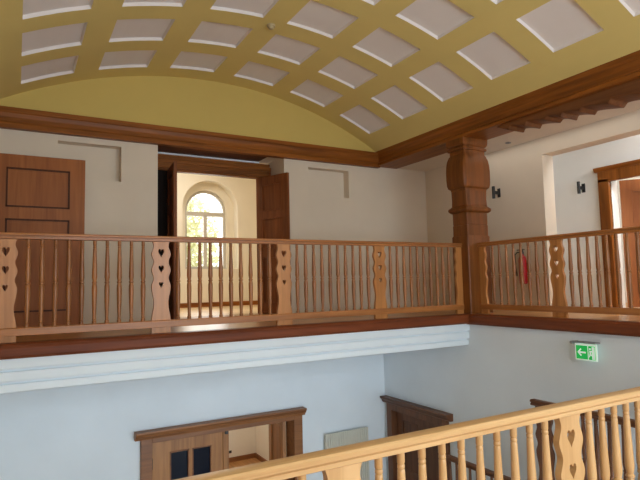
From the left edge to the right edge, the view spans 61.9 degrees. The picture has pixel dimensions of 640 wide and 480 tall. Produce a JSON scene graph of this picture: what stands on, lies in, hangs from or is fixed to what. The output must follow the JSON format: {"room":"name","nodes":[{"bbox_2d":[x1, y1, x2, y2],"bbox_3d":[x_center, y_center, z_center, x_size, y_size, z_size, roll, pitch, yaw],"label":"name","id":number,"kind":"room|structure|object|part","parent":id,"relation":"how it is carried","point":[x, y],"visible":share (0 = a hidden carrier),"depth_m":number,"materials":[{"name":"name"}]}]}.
{"room":"stairwell landing","nodes":[
{"label":"stairwell landing","id":0,"kind":"room"},
{"bbox_2d":[0,76,429,479],"bbox_3d":[-1.079,1.061,8.328,7.210,7.500,0.740,1,-5,-30],"label":"wall","id":1,"kind":"structure","parent":0,"point":[82,432],"depth_m":7.55,"materials":[{"name":"paint"}]},
{"bbox_2d":[0,106,379,168],"bbox_3d":[-1.530,-1.446,7.882,5.880,0.258,0.120,1,-5,-30],"label":"trim","id":2,"kind":"structure","parent":1,"relation":"attached to","point":[12,118],"depth_m":7.53,"materials":[{"name":"brown wood"}]},
{"bbox_2d":[134,407,306,479],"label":"door","id":3,"kind":"structure","parent":1,"relation":"in","point":[192,449],"depth_m":7.53,"materials":[{"name":"brown wood"}]},
{"bbox_3d":[-1.948,3.351,7.377,0.278,0.888,0.010,1,-5,-30],"label":"glass pane","id":4,"kind":"part","parent":3,"relation":"part of","materials":[{"name":"black glass"}]},
{"bbox_3d":[-1.674,3.357,7.532,0.288,0.888,0.010,1,-5,-30],"label":"glass pane","id":5,"kind":"part","parent":3,"relation":"part of","materials":[{"name":"black glass"}]},
{"bbox_3d":[-1.323,2.601,7.580,2.510,0.110,0.139,1,-5,-30],"label":"cornice","id":6,"kind":"part","parent":3,"relation":"part of","materials":[{"name":"brown wood"}]},
{"bbox_3d":[-0.693,3.396,8.636,0.062,0.888,0.508,1,-5,-22],"label":"panel","id":7,"kind":"part","parent":3,"relation":"part of","materials":[{"name":"brown wood"}]},
{"bbox_2d":[158,146,290,318],"bbox_3d":[-1.495,-0.094,8.079,1.992,2.500,0.791,1,-5,-30],"label":"door","id":8,"kind":"structure","parent":1,"relation":"in","point":[272,191],"depth_m":8.35,"materials":[{"name":"brown wood"}]},
{"bbox_3d":[-2.141,-0.724,7.712,0.057,0.448,0.478,1,-5,-23],"label":"panel","id":9,"kind":"part","parent":8,"relation":"part of","materials":[{"name":"brown wood"}]},
{"bbox_3d":[-2.128,-0.146,7.665,0.057,0.508,0.478,1,-5,-23],"label":"panel","id":10,"kind":"part","parent":8,"relation":"part of","materials":[{"name":"brown wood"}]},
{"bbox_3d":[-2.111,0.591,7.604,0.057,0.748,0.478,1,-5,-23],"label":"panel","id":11,"kind":"part","parent":8,"relation":"part of","materials":[{"name":"brown wood"}]},
{"bbox_3d":[-0.758,-0.688,8.533,0.458,0.448,0.057,-5,-6,39],"label":"panel","id":12,"kind":"part","parent":8,"relation":"part of","materials":[{"name":"brown wood"}]},
{"bbox_3d":[-0.745,-0.110,8.486,0.458,0.508,0.057,-5,-6,39],"label":"panel","id":13,"kind":"part","parent":8,"relation":"part of","materials":[{"name":"brown wood"}]},
{"bbox_3d":[-0.728,0.627,8.425,0.458,0.748,0.057,-5,-6,39],"label":"panel","id":14,"kind":"part","parent":8,"relation":"part of","materials":[{"name":"brown wood"}]},
{"bbox_2d":[324,427,369,479],"bbox_3d":[0.434,3.832,8.484,0.800,1.575,0.099,1,-5,-30],"label":"radiator","id":15,"kind":"object","parent":1,"relation":"attached to","point":[338,439],"visible":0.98,"depth_m":8.53,"materials":[{"name":"metal"}]},
{"bbox_2d":[177,173,257,302],"bbox_3d":[-3.171,-0.292,12.283,5.800,3.660,0.550,1,-5,-30],"label":"wall","id":16,"kind":"structure","parent":0,"point":[238,195],"depth_m":12.66,"materials":[{"name":"beige paint"}]},
{"bbox_2d":[185,191,225,268],"bbox_3d":[-2.694,-0.235,12.606,1.120,1.888,0.250,1,-5,-30],"label":"window","id":17,"kind":"structure","parent":16,"relation":"in","point":[204,215],"depth_m":12.66,"materials":[{"name":"beige paint"}]},
{"bbox_2d":[180,300,257,307],"bbox_3d":[-2.987,1.457,11.886,5.800,0.100,0.030,1,-5,-30],"label":"baseboard","id":18,"kind":"structure","parent":16,"relation":"attached to","point":[235,303],"depth_m":12.21,"materials":[{"name":"brown wood"}]},
{"bbox_2d":[229,458,260,468],"bbox_3d":[-2.158,4.974,9.973,4.300,0.020,4.780,1,-5,-30],"label":"floor","id":19,"kind":"structure","parent":0,"point":[252,460],"depth_m":12.34,"materials":[{"name":"brown wood"}]},
{"bbox_2d":[229,424,268,460],"bbox_3d":[-2.275,3.437,10.041,4.300,3.100,4.600,1,-5,-30],"label":"wall","id":20,"kind":"structure","parent":0,"point":[250,440],"depth_m":12.55,"materials":[{"name":"beige paint"}]},
{"bbox_2d":[229,453,266,462],"bbox_3d":[-2.209,4.913,9.823,4.060,0.120,4.400,1,-5,-30],"label":"baseboard","id":21,"kind":"structure","parent":20,"relation":"attached to","point":[253,455],"depth_m":12.52,"materials":[{"name":"brown wood"}]},
{"bbox_2d":[0,0,639,151],"bbox_3d":[0.937,-2.368,3.531,6.020,0.888,10.200,1,-5,-30],"label":"ceiling","id":22,"kind":"structure","parent":0,"point":[387,73],"depth_m":6.27,"materials":[{"name":"paint"}]},
{"bbox_2d":[267,23,274,29],"bbox_3d":[-0.574,-2.498,6.256,0.100,0.052,0.100,1,-5,-30],"label":"smoke detector","id":23,"kind":"object","parent":22,"relation":"attached to","point":[270,26],"visible":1,"depth_m":6.23,"materials":[{"name":"beige plastic"}]},
{"bbox_2d":[16,302,639,341],"bbox_3d":[0.997,1.127,7.506,10.010,0.140,13.000,1,-5,-30],"label":"floor","id":24,"kind":"structure","parent":0,"point":[496,312],"depth_m":6.50,"materials":[{"name":"brown wood"}]},
{"bbox_2d":[0,232,463,342],"bbox_3d":[-0.554,0.478,6.056,5.855,0.985,0.080,1,-5,-30],"label":"balustrade","id":25,"kind":"object","parent":24,"relation":"on","point":[160,322],"visible":1,"depth_m":5.68,"materials":[{"name":"brown wood"}]},
{"bbox_3d":[-2.816,0.454,4.769,0.190,0.926,0.036,1,-5,-30],"label":"post","id":26,"kind":"part","parent":25,"relation":"part of","materials":[{"name":"brown wood"}]},
{"bbox_3d":[-1.624,0.482,5.446,0.190,0.926,0.036,1,-5,-30],"label":"post","id":27,"kind":"part","parent":25,"relation":"part of","materials":[{"name":"brown wood"}]},
{"bbox_3d":[-0.565,0.016,6.094,5.855,0.058,0.080,1,-5,-30],"label":"handrail","id":28,"kind":"part","parent":25,"relation":"part of","materials":[{"name":"brown wood"}]},
{"bbox_3d":[-0.545,0.875,6.023,5.855,0.073,0.058,1,-5,-30],"label":"rail","id":29,"kind":"part","parent":25,"relation":"part of","materials":[{"name":"brown wood"}]},
{"bbox_3d":[-0.416,0.511,6.131,0.190,0.926,0.036,1,-5,-30],"label":"post","id":30,"kind":"part","parent":25,"relation":"part of","materials":[{"name":"brown wood"}]},
{"bbox_3d":[0.762,0.539,6.800,0.190,0.926,0.036,1,-5,-30],"label":"post","id":31,"kind":"part","parent":25,"relation":"part of","materials":[{"name":"brown wood"}]},
{"bbox_3d":[1.940,0.567,7.469,0.120,0.926,0.036,1,-5,-30],"label":"half post","id":32,"kind":"part","parent":25,"relation":"part of","materials":[{"name":"brown wood"}]},
{"bbox_2d":[446,137,492,313],"bbox_3d":[2.163,-0.201,7.676,0.527,2.480,0.389,1,-5,-30],"label":"wooden column","id":33,"kind":"structure","parent":24,"relation":"on","point":[467,167],"depth_m":7.54,"materials":[{"name":"brown wood"}]},
{"bbox_2d":[377,50,639,168],"bbox_3d":[3.308,-1.684,5.684,0.475,0.434,8.700,1,-5,-30],"label":"ceiling beam","id":34,"kind":"structure","parent":33,"relation":"on","point":[613,84],"depth_m":6.46,"materials":[{"name":"brown wood"}]},
{"bbox_2d":[477,226,639,317],"bbox_3d":[3.682,0.291,4.958,0.080,0.985,5.800,1,-5,-30],"label":"balustrade","id":35,"kind":"object","parent":24,"relation":"on","point":[559,308],"visible":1,"depth_m":6.35,"materials":[{"name":"brown wood"}]},
{"bbox_3d":[2.281,0.555,7.415,0.036,0.926,0.120,1,-5,-30],"label":"half post","id":36,"kind":"part","parent":35,"relation":"part of","materials":[{"name":"brown wood"}]},
{"bbox_3d":[3.672,-0.171,4.997,0.080,0.058,5.800,1,-5,-30],"label":"handrail","id":37,"kind":"part","parent":35,"relation":"part of","materials":[{"name":"brown wood"}]},
{"bbox_3d":[2.859,0.458,6.402,0.036,0.926,0.190,1,-5,-30],"label":"post","id":38,"kind":"part","parent":35,"relation":"part of","materials":[{"name":"brown wood"}]},
{"bbox_3d":[3.691,0.688,4.926,0.058,0.073,5.800,1,-5,-30],"label":"rail","id":39,"kind":"part","parent":35,"relation":"part of","materials":[{"name":"brown wood"}]},
{"bbox_2d":[384,324,639,479],"bbox_3d":[3.752,2.661,4.715,0.350,3.500,10.100,1,-5,-30],"label":"wall","id":40,"kind":"structure","parent":0,"point":[500,369],"depth_m":6.79,"materials":[{"name":"paint"}]},
{"bbox_2d":[0,313,468,359],"bbox_3d":[-0.501,1.026,5.944,5.860,0.133,0.164,1,-5,-30],"label":"trim","id":41,"kind":"structure","parent":40,"relation":"attached to","point":[26,349],"depth_m":5.49,"materials":[{"name":"brown wood"}]},
{"bbox_2d":[0,324,469,393],"bbox_3d":[-0.540,1.252,6.024,5.880,0.303,0.230,1,-5,-30],"label":"trim","id":42,"kind":"structure","parent":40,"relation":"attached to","point":[46,372],"depth_m":5.56,"materials":[{"name":"white paint"}]},
{"bbox_2d":[380,395,452,479],"bbox_3d":[1.534,3.650,8.227,0.259,2.205,1.595,1,-5,-30],"label":"door","id":43,"kind":"structure","parent":40,"relation":"in","point":[403,416],"depth_m":8.42,"materials":[{"name":"brown wood"}]},
{"bbox_3d":[1.467,3.313,8.530,0.062,0.798,0.398,1,-5,-30],"label":"panel","id":44,"kind":"part","parent":43,"relation":"part of","materials":[{"name":"brown wood"}]},
{"bbox_3d":[1.453,2.602,8.281,0.129,0.105,1.595,1,-5,-30],"label":"cornice","id":45,"kind":"part","parent":43,"relation":"part of","materials":[{"name":"brown wood"}]},
{"bbox_3d":[1.719,3.271,8.089,0.062,0.798,0.398,1,-5,-30],"label":"panel","id":46,"kind":"part","parent":43,"relation":"part of","materials":[{"name":"brown wood"}]},
{"bbox_2d":[469,314,639,336],"bbox_3d":[3.484,0.853,4.885,0.144,0.143,5.960,1,-5,-30],"label":"trim","id":47,"kind":"structure","parent":40,"relation":"attached to","point":[608,327],"depth_m":6.07,"materials":[{"name":"brown wood"}]},
{"bbox_2d":[570,340,599,361],"bbox_3d":[2.893,1.206,5.814,0.120,0.204,0.292,1,-5,-30],"label":"exit sign","id":48,"kind":"object","parent":40,"relation":"attached to","point":[584,350],"visible":1,"depth_m":5.78,"materials":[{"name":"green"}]},
{"bbox_3d":[2.888,1.215,5.787,0.015,0.181,0.252,1,-5,-30],"label":"panel","id":49,"kind":"part","parent":48,"relation":"part of","materials":[{"name":"green plastic"}]},
{"bbox_2d":[398,100,639,171],"bbox_3d":[3.742,-1.891,6.298,0.925,0.570,8.300,1,-5,-30],"label":"ceiling","id":50,"kind":"structure","parent":0,"point":[497,143],"depth_m":7.49,"materials":[{"name":"paint"}]},
{"bbox_2d":[425,109,639,305],"bbox_3d":[3.927,-0.380,6.606,0.235,2.580,8.300,1,-5,-30],"label":"wall","id":51,"kind":"structure","parent":0,"point":[523,174],"depth_m":8.00,"materials":[{"name":"paint"}]},
{"bbox_2d":[492,186,500,198],"bbox_3d":[2.742,-0.738,8.320,0.149,0.190,0.056,1,-5,-30],"label":"wall sconce","id":52,"kind":"object","parent":51,"relation":"attached to","point":[494,192],"visible":1,"depth_m":8.29,"materials":[{"name":"black metal"}]},
{"bbox_2d":[515,249,527,283],"bbox_3d":[2.978,0.393,7.864,0.141,0.510,0.159,1,-5,-30],"label":"fire extinguisher","id":53,"kind":"object","parent":51,"relation":"attached to","point":[525,275],"visible":0.62,"depth_m":7.79,"materials":[{"name":"red metal"}]},
{"bbox_2d":[552,134,639,307],"bbox_3d":[5.294,-0.612,6.483,0.180,2.960,6.700,1,-5,-30],"label":"wall","id":54,"kind":"structure","parent":0,"point":[575,212],"depth_m":8.32,"materials":[{"name":"paint"}]},
{"bbox_2d":[577,181,585,193],"bbox_3d":[4.066,-0.814,8.320,0.149,0.190,0.056,1,-5,-30],"label":"wall sconce","id":55,"kind":"object","parent":54,"relation":"attached to","point":[579,188],"visible":1,"depth_m":8.29,"materials":[{"name":"black metal"}]},
{"bbox_2d":[593,159,639,307],"bbox_3d":[4.957,-0.085,7.641,0.929,2.115,1.485,1,-5,-30],"label":"door","id":56,"kind":"structure","parent":54,"relation":"in","point":[629,189],"depth_m":7.95,"materials":[{"name":"brown wood"}]},
{"bbox_3d":[4.571,-1.114,7.519,0.095,0.065,1.485,1,-5,-30],"label":"cornice","id":57,"kind":"part","parent":56,"relation":"part of","materials":[{"name":"brown wood"}]},
{"bbox_3d":[4.988,-0.426,7.879,0.658,0.678,0.057,-3,-5,20],"label":"panel","id":58,"kind":"part","parent":56,"relation":"part of","materials":[{"name":"brown wood"}]},
{"bbox_2d":[617,176,639,301],"bbox_3d":[5.694,-0.512,7.799,1.820,2.960,4.800,1,-5,-30],"label":"wall","id":59,"kind":"structure","parent":0,"point":[638,177],"depth_m":9.72,"materials":[{"name":"paint"}]},
{"bbox_3d":[2.412,1.747,0.804,5.880,0.200,4.500,1,-5,-30],"label":"floor","id":60,"kind":"structure","parent":0,"visible":0},
{"bbox_2d":[175,387,639,479],"bbox_3d":[1.320,1.337,2.744,5.880,0.985,0.080,1,-5,-30],"label":"balustrade","id":61,"kind":"object","parent":60,"relation":"on","point":[342,462],"visible":1,"depth_m":2.49,"materials":[{"name":"brown wood"}]},
{"bbox_3d":[0.095,1.337,2.046,0.190,0.926,0.036,1,-5,-30],"label":"post","id":62,"kind":"part","parent":61,"relation":"part of","materials":[{"name":"brown wood"}]},
{"bbox_3d":[1.288,1.366,2.723,0.190,0.926,0.036,1,-5,-30],"label":"post","id":63,"kind":"part","parent":61,"relation":"part of","materials":[{"name":"brown wood"}]},
{"bbox_3d":[2.955,2.634,4.783,0.970,0.200,1.900,1,-5,-30],"label":"floor","id":64,"kind":"structure","parent":0,"visible":0},
{"bbox_2d":[530,399,637,479],"bbox_3d":[2.633,2.042,4.656,0.080,0.975,1.800,1,-5,-30],"label":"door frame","id":65,"kind":"structure","parent":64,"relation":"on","point":[535,402],"depth_m":4.93,"materials":[{"name":"brown wood"}]},
{"bbox_3d":[2.252,2.135,5.324,0.036,0.917,0.190,1,-5,-30],"label":"post","id":66,"kind":"part","parent":65,"relation":"part of","materials":[{"name":"brown wood"}]},
{"bbox_3d":[2.623,1.585,4.694,0.080,0.058,1.800,1,-5,-30],"label":"handrail","id":67,"kind":"part","parent":65,"relation":"part of","materials":[{"name":"brown wood"}]},
{"bbox_3d":[2.694,3.747,5.550,0.620,0.160,3.670,1,-5,-30],"label":"floor","id":68,"kind":"structure","parent":0,"visible":0},
{"bbox_2d":[446,454,510,479],"bbox_3d":[2.510,3.184,5.574,0.080,0.975,3.300,1,-5,-30],"label":"balustrade","id":69,"kind":"object","parent":68,"relation":"on","point":[488,472],"visible":0.71,"depth_m":6.68,"materials":[{"name":"brown wood"}]},
{"bbox_3d":[-1.926,0.567,2.082,0.450,7.500,10.800,1,-5,-30],"label":"wall","id":70,"kind":"structure","parent":0,"visible":0},
{"bbox_2d":[0,153,84,326],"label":"door","id":71,"kind":"structure","parent":70,"relation":"in","point":[38,194],"depth_m":6.58,"materials":[{"name":"brown wood"}]},
{"bbox_3d":[-3.462,0.310,6.530,0.708,1.138,0.057,1,-5,-30],"label":"panel","id":72,"kind":"part","parent":71,"relation":"part of","materials":[{"name":"brown wood"}]},
{"bbox_3d":[-3.483,-0.634,6.607,0.708,0.493,0.057,1,-5,-30],"label":"panel","id":73,"kind":"part","parent":71,"relation":"part of","materials":[{"name":"brown wood"}]},
{"label":"outside","id":74,"kind":"structure","parent":0,"visible":0},
{"bbox_3d":[-15.939,7.695,37.882,90.000,0.200,57.400,1,-5,-30],"label":"ground","id":75,"kind":"structure","parent":74,"visible":0},
{"bbox_2d":[187,196,219,266],"bbox_3d":[-6.009,1.937,21.798,4.022,8.186,3.967,1,-5,-30],"label":"tree","id":76,"kind":"object","parent":75,"relation":"on","point":[194,248],"visible":0.15,"depth_m":21.69,"materials":[{"name":"green plant"}]}
]}

